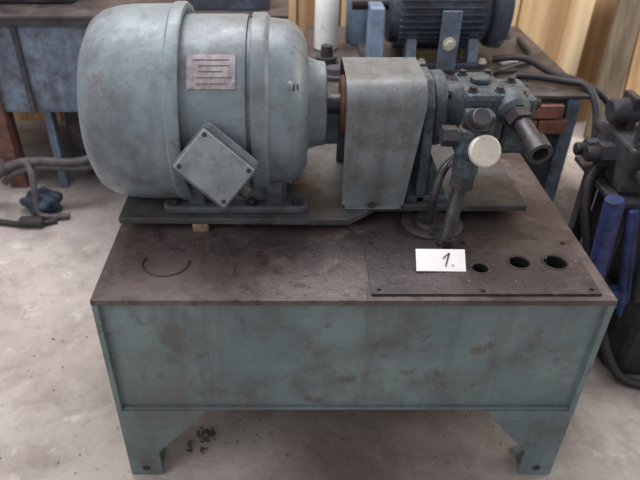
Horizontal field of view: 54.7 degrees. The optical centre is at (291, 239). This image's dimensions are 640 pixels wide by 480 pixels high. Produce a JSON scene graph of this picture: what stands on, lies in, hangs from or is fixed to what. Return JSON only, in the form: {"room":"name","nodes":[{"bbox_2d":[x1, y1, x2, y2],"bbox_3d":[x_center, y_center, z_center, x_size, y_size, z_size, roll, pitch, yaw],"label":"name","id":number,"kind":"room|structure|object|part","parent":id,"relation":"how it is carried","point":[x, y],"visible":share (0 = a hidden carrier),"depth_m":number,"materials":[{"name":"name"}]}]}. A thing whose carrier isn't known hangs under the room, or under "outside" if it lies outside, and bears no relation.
{"room":"machine workshop","nodes":[
{"label":"machine workshop","id":0,"kind":"room"},
{"bbox_2d":[13,112,23,119],"bbox_3d":[-1.476,-1.643,2.464,0.193,2.500,0.017,0,35,0],"label":"board","id":1,"kind":"object","parent":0,"point":[17,115],"visible":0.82,"depth_m":3.16,"materials":[{"name":"brown wood"}]},
{"bbox_2d":[22,112,62,120],"bbox_3d":[-1.276,-1.641,2.461,0.193,2.500,0.025,0,35,0],"label":"board","id":2,"kind":"object","parent":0,"point":[27,116],"visible":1,"depth_m":3.15,"materials":[{"name":"brown wood"}]},
{"bbox_2d":[61,0,520,117],"bbox_3d":[0.267,-1.653,2.478,6.700,2.500,0.014,0,35,0],"label":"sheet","id":3,"kind":"object","parent":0,"point":[296,0],"depth_m":2.88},
{"bbox_2d":[287,0,295,23],"bbox_3d":[-0.076,-1.643,2.464,0.193,2.500,0.017,0,35,0],"label":"board","id":4,"kind":"object","parent":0,"point":[292,3],"visible":0.02,"depth_m":2.86,"materials":[{"name":"brown wood"}]},
{"bbox_2d":[298,0,339,49],"bbox_3d":[0.123,-1.643,2.464,0.193,2.500,0.017,0,35,0],"label":"board","id":5,"kind":"object","parent":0,"point":[306,8],"visible":0.02,"depth_m":2.87,"materials":[{"name":"brown wood"}]},
{"bbox_2d":[0,120,639,479],"bbox_3d":[0.117,1.276,0.454,8.000,0.001,6.700,0,35,0],"label":"floor","id":6,"kind":"structure","parent":0,"point":[45,426],"depth_m":1.63,"materials":[{"name":"concrete"}]},
{"bbox_2d":[19,187,62,215],"bbox_3d":[-0.983,-0.162,2.437,0.158,0.097,0.130,14,37,20],"label":"rag","id":7,"kind":"object","parent":6,"relation":"on","point":[50,200],"visible":0.85,"depth_m":2.40,"materials":[{"name":"blue fabric"}]},
{"bbox_2d":[0,155,92,227],"bbox_3d":[-0.981,-0.312,2.300,0.724,0.502,0.246,-7,35,-9],"label":"cable","id":8,"kind":"object","parent":6,"relation":"on","point":[28,165],"visible":0.77,"depth_m":2.35,"materials":[{"name":"black rubber"}]},
{"bbox_2d":[0,0,288,187],"bbox_3d":[-0.823,-0.672,2.633,1.620,0.712,0.600,0,35,0],"label":"workbench","id":9,"kind":"object","parent":6,"relation":"on","point":[40,43],"visible":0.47,"depth_m":2.31,"materials":[{"name":"blue paint"}]},
{"bbox_3d":[-1.148,-0.373,2.530,0.070,0.340,0.050,0,35,0],"label":"leg","id":10,"kind":"part","parent":9,"relation":"part of","materials":[{"name":"red metal"}]},
{"bbox_2d":[0,0,74,2],"bbox_3d":[-0.998,-1.031,2.383,0.470,0.162,0.300,0,35,0],"label":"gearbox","id":11,"kind":"object","parent":9,"relation":"on","point":[1,1],"visible":1,"depth_m":2.30,"materials":[{"name":"metal"}]},
{"bbox_3d":[-0.823,-0.778,2.210,1.580,0.029,0.012,0,35,0],"label":"rail","id":12,"kind":"part","parent":9,"relation":"part of","materials":[{"name":"metal"}]},
{"bbox_3d":[-0.958,-0.373,2.530,0.030,0.340,0.050,0,35,0],"label":"leg","id":13,"kind":"part","parent":9,"relation":"part of","materials":[{"name":"blue paint"}]},
{"bbox_2d":[63,112,85,151],"bbox_3d":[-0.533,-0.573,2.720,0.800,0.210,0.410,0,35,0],"label":"table leg","id":14,"kind":"object","parent":9,"relation":"on","point":[71,118],"depth_m":2.56,"materials":[{"name":"metal"}]},
{"bbox_2d":[186,0,269,9],"bbox_3d":[-0.233,-0.987,2.304,0.300,0.184,0.280,0,35,0],"label":"crate","id":15,"kind":"object","parent":9,"relation":"on","point":[197,4],"visible":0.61,"depth_m":2.23,"materials":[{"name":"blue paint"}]},
{"bbox_2d":[186,427,215,453],"bbox_3d":[-0.230,0.504,1.552,0.060,0.021,0.087,13,37,17],"label":"dry leaves","id":16,"kind":"object","parent":6,"relation":"on","point":[206,439],"visible":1,"depth_m":1.55,"materials":[{"name":"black plant"}]},
{"bbox_2d":[0,209,620,473],"bbox_3d":[-0.038,0.305,1.847,2.291,0.004,1.501,0,35,0],"label":"debris","id":17,"kind":"object","parent":6,"relation":"on","point":[103,209],"visible":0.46,"depth_m":1.57,"materials":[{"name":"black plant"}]},
{"bbox_2d":[90,153,617,474],"bbox_3d":[0.117,0.150,1.579,1.000,0.564,0.634,0,35,0],"label":"tank","id":18,"kind":"object","parent":6,"relation":"on","point":[191,320],"visible":0.88,"depth_m":1.27,"materials":[{"name":"grey metal"}]},
{"bbox_3d":[-0.377,0.069,1.523,0.012,0.304,0.633,0,35,0],"label":"plate","id":19,"kind":"part","parent":18,"relation":"part of","materials":[{"name":"teal paint"}]},
{"bbox_3d":[-0.286,0.466,1.420,0.195,0.228,0.010,0,35,0],"label":"leg","id":20,"kind":"part","parent":18,"relation":"part of","materials":[{"name":"teal paint"}]},
{"bbox_2d":[77,1,526,224],"bbox_3d":[0.051,-0.280,1.333,0.953,0.424,0.497,0,35,0],"label":"motor","id":21,"kind":"object","parent":18,"relation":"on","point":[187,115],"depth_m":1.22,"materials":[{"name":"metal"}]},
{"bbox_2d":[168,199,180,205],"bbox_3d":[-0.258,-0.082,1.358,0.027,0.003,0.027,-5,35,-7],"label":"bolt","id":22,"kind":"object","parent":21,"relation":"in","point":[171,202],"depth_m":1.35,"materials":[{"name":"metal"}]},
{"bbox_3d":[-0.147,-0.135,1.167,0.146,0.141,0.048,7,35,10],"label":"terminal box lid","id":23,"kind":"part","parent":21,"relation":"part of","materials":[{"name":"grey metal"}]},
{"bbox_3d":[-0.085,-0.300,1.362,0.316,0.380,0.380,0,35,0],"label":"frame","id":24,"kind":"part","parent":21,"relation":"part of","materials":[{"name":"paint"}]},
{"bbox_2d":[246,200,257,205],"bbox_3d":[-0.088,-0.082,1.358,0.027,0.003,0.027,-5,35,-7],"label":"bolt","id":25,"kind":"object","parent":21,"relation":"in","point":[248,202],"depth_m":1.35,"materials":[{"name":"metal"}]},
{"bbox_2d":[291,200,303,205],"bbox_3d":[0.012,-0.082,1.358,0.027,0.003,0.027,-5,35,-7],"label":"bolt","id":26,"kind":"object","parent":21,"relation":"in","point":[293,202],"depth_m":1.35,"materials":[{"name":"metal"}]},
{"bbox_3d":[0.074,-0.144,1.494,0.905,0.015,0.372,0,35,0],"label":"plate","id":27,"kind":"part","parent":21,"relation":"part of","materials":[{"name":"metal"}]},
{"bbox_3d":[0.193,-0.253,1.395,0.163,0.278,0.250,0,35,0],"label":"coupling guard","id":28,"kind":"part","parent":21,"relation":"part of","materials":[{"name":"grey metal"}]},
{"bbox_2d":[405,67,552,247],"bbox_3d":[0.392,-0.197,1.353,0.271,0.301,0.342,0,35,0],"label":"pump","id":29,"kind":"object","parent":21,"relation":"on","point":[481,116],"visible":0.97,"depth_m":1.29,"materials":[{"name":"metal"}]},
{"bbox_3d":[0.355,-0.174,1.219,0.042,0.058,0.059,-4,35,-6],"label":"cap stem","id":30,"kind":"part","parent":29,"relation":"part of","materials":[{"name":"black metal"}]},
{"bbox_2d":[467,88,478,92],"bbox_3d":[0.379,-0.313,1.293,0.024,0.002,0.024,0,35,0],"label":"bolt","id":31,"kind":"object","parent":29,"relation":"in","point":[469,90],"depth_m":1.29,"materials":[{"name":"metal"}]},
{"bbox_2d":[497,87,552,163],"bbox_3d":[0.467,-0.236,1.257,0.082,0.099,0.184,0,35,0],"label":"outlet","id":32,"kind":"object","parent":29,"relation":"attached to","point":[516,107],"depth_m":1.26,"materials":[{"name":"metal"}]},
{"bbox_3d":[0.117,0.367,1.355,0.974,0.006,0.008,0,35,0],"label":"rail","id":33,"kind":"part","parent":18,"relation":"part of","materials":[{"name":"metal"}]},
{"bbox_3d":[0.117,0.070,1.523,0.976,0.304,0.608,0,35,0],"label":"tank","id":34,"kind":"part","parent":18,"relation":"part of","materials":[{"name":"grey metal"}]},
{"bbox_3d":[0.117,-0.061,1.433,1.000,0.012,0.633,0,35,0],"label":"plate","id":35,"kind":"part","parent":18,"relation":"part of","materials":[{"name":"brown metal"}]},
{"bbox_2d":[416,249,465,270],"bbox_3d":[0.298,0.040,1.238,0.100,0.035,0.036,0,35,0],"label":"paper tag","id":36,"kind":"object","parent":18,"relation":"on","point":[426,259],"visible":1,"depth_m":1.24,"materials":[{"name":"white paper"}]},
{"bbox_3d":[0.372,0.053,1.254,0.440,0.005,0.181,0,35,0],"label":"access lid","id":37,"kind":"part","parent":18,"relation":"part of","materials":[{"name":"metal"}]},
{"bbox_3d":[0.520,0.466,1.420,0.195,0.228,0.010,0,35,0],"label":"leg","id":38,"kind":"part","parent":18,"relation":"part of","materials":[{"name":"teal paint"}]},
{"bbox_3d":[0.611,0.069,1.523,0.012,0.304,0.633,0,35,0],"label":"plate","id":39,"kind":"part","parent":18,"relation":"part of","materials":[{"name":"teal paint"}]},
{"bbox_2d":[306,26,589,201],"bbox_3d":[0.479,-0.395,2.333,0.844,0.600,0.748,0,35,0],"label":"workbench","id":40,"kind":"object","parent":6,"relation":"on","point":[556,118],"visible":0.23,"depth_m":1.97,"materials":[{"name":"blue paint"},{"name":"worn brown steel"}]},
{"bbox_2d":[314,0,338,50],"bbox_3d":[0.122,-0.803,2.164,0.084,0.262,0.084,0,35,0],"label":"pipe","id":41,"kind":"object","parent":40,"relation":"on","point":[326,11],"visible":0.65,"depth_m":2.16,"materials":[{"name":"white paint"}]},
{"bbox_2d":[345,0,367,44],"bbox_3d":[0.252,-0.868,2.216,0.110,0.310,0.110,0,35,0],"label":"canister","id":42,"kind":"object","parent":40,"relation":"on","point":[356,20],"visible":0.54,"depth_m":2.23,"materials":[{"name":"blue paint"}]},
{"bbox_2d":[316,31,510,81],"bbox_3d":[0.425,-0.697,2.189,0.863,0.060,0.303,-27,43,-33],"label":"scrap parts","id":43,"kind":"object","parent":40,"relation":"on","point":[333,70],"visible":0.39,"depth_m":2.07,"materials":[{"name":"metal"}]},
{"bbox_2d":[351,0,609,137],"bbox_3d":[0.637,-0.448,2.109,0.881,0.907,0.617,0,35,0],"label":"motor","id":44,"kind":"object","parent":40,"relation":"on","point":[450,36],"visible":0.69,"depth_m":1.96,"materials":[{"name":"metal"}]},
{"bbox_3d":[0.270,-0.662,2.006,0.045,0.188,0.119,0,35,0],"label":"support post","id":45,"kind":"part","parent":44,"relation":"part of","materials":[{"name":"blue metal"}]},
{"bbox_3d":[0.387,-0.636,2.019,0.032,0.094,0.069,0,35,0],"label":"leg","id":46,"kind":"part","parent":44,"relation":"part of","materials":[{"name":"blue paint"}]},
{"bbox_3d":[0.487,-0.631,2.137,0.500,0.012,0.300,0,35,0],"label":"mount plate","id":47,"kind":"part","parent":44,"relation":"part of","materials":[{"name":"metal"}]},
{"bbox_2d":[442,37,455,50],"bbox_3d":[0.497,-0.619,1.954,0.042,0.042,0.004,0,35,0],"label":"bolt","id":48,"kind":"object","parent":44,"relation":"in","point":[448,43],"depth_m":1.95,"materials":[{"name":"beige metal"}]},
{"bbox_3d":[0.587,-0.636,2.019,0.032,0.094,0.069,0,35,0],"label":"leg","id":49,"kind":"part","parent":44,"relation":"part of","materials":[{"name":"blue paint"}]},
{"bbox_2d":[498,61,516,64],"bbox_3d":[0.717,-0.598,2.063,0.060,0.015,0.035,-6,35,-8],"label":"paper note","id":50,"kind":"object","parent":44,"relation":"on","point":[505,62],"visible":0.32,"depth_m":2.05,"materials":[{"name":"white paper"}]},
{"bbox_3d":[0.862,-0.229,2.018,0.039,0.487,0.014,0,35,0],"label":"corner post","id":51,"kind":"part","parent":40,"relation":"part of","materials":[{"name":"blue metal"}]},
{"bbox_2d":[516,0,571,62],"bbox_3d":[1.169,-1.641,2.461,0.223,2.500,0.025,0,35,0],"label":"board","id":52,"kind":"object","parent":6,"relation":"on","point":[543,22],"visible":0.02,"depth_m":2.88,"materials":[{"name":"brown wood"}]},
{"bbox_2d":[556,0,595,75],"bbox_3d":[1.317,-1.614,2.422,0.080,2.500,0.069,0,35,0],"label":"stud","id":53,"kind":"object","parent":6,"relation":"on","point":[580,11],"visible":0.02,"depth_m":2.85,"materials":[{"name":"brown wood"}]},
{"bbox_2d":[576,0,616,120],"bbox_3d":[1.399,-1.641,2.461,0.223,2.500,0.025,0,35,0],"label":"board","id":54,"kind":"object","parent":6,"relation":"on","point":[588,69],"visible":0.45,"depth_m":2.94,"materials":[{"name":"brown wood"}]},
{"bbox_2d":[568,90,639,388],"bbox_3d":[0.985,-0.028,1.637,0.465,0.797,0.455,0,35,0],"label":"machine","id":55,"kind":"object","parent":6,"relation":"on","point":[609,232],"visible":0.86,"depth_m":1.60,"materials":[{"name":"metal"}]},
{"bbox_3d":[0.835,0.005,1.845,0.035,0.500,0.035,0,35,0],"label":"stand leg","id":56,"kind":"part","parent":55,"relation":"part of","materials":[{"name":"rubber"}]},
{"bbox_3d":[0.835,0.107,1.697,0.035,0.500,0.035,0,35,0],"label":"stand leg","id":57,"kind":"part","parent":55,"relation":"part of","materials":[{"name":"metal"}]},
{"bbox_3d":[0.862,0.154,1.666,0.110,0.060,0.030,0,35,0],"label":"strut plate","id":58,"kind":"part","parent":55,"relation":"part of","materials":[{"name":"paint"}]},
{"bbox_2d":[583,0,639,137],"bbox_3d":[1.618,-0.826,2.830,0.404,0.739,0.127,0,35,0],"label":"leaning boards","id":59,"kind":"object","parent":6,"relation":"on","point":[622,49],"visible":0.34,"depth_m":2.82,"materials":[{"name":"brown wood"}]},
{"bbox_2d":[340,0,346,25],"bbox_3d":[0.324,-1.641,2.461,0.193,2.500,0.025,0,35,0],"label":"board","id":60,"kind":"object","parent":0,"point":[343,2],"visible":0.02,"depth_m":2.86,"materials":[{"name":"brown wood"}]},
{"bbox_2d":[511,0,520,25],"bbox_3d":[0.939,-1.643,2.464,0.223,2.500,0.017,0,35,0],"label":"board","id":61,"kind":"object","parent":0,"point":[517,5],"visible":0.02,"depth_m":2.86,"materials":[{"name":"brown wood"}]}
]}

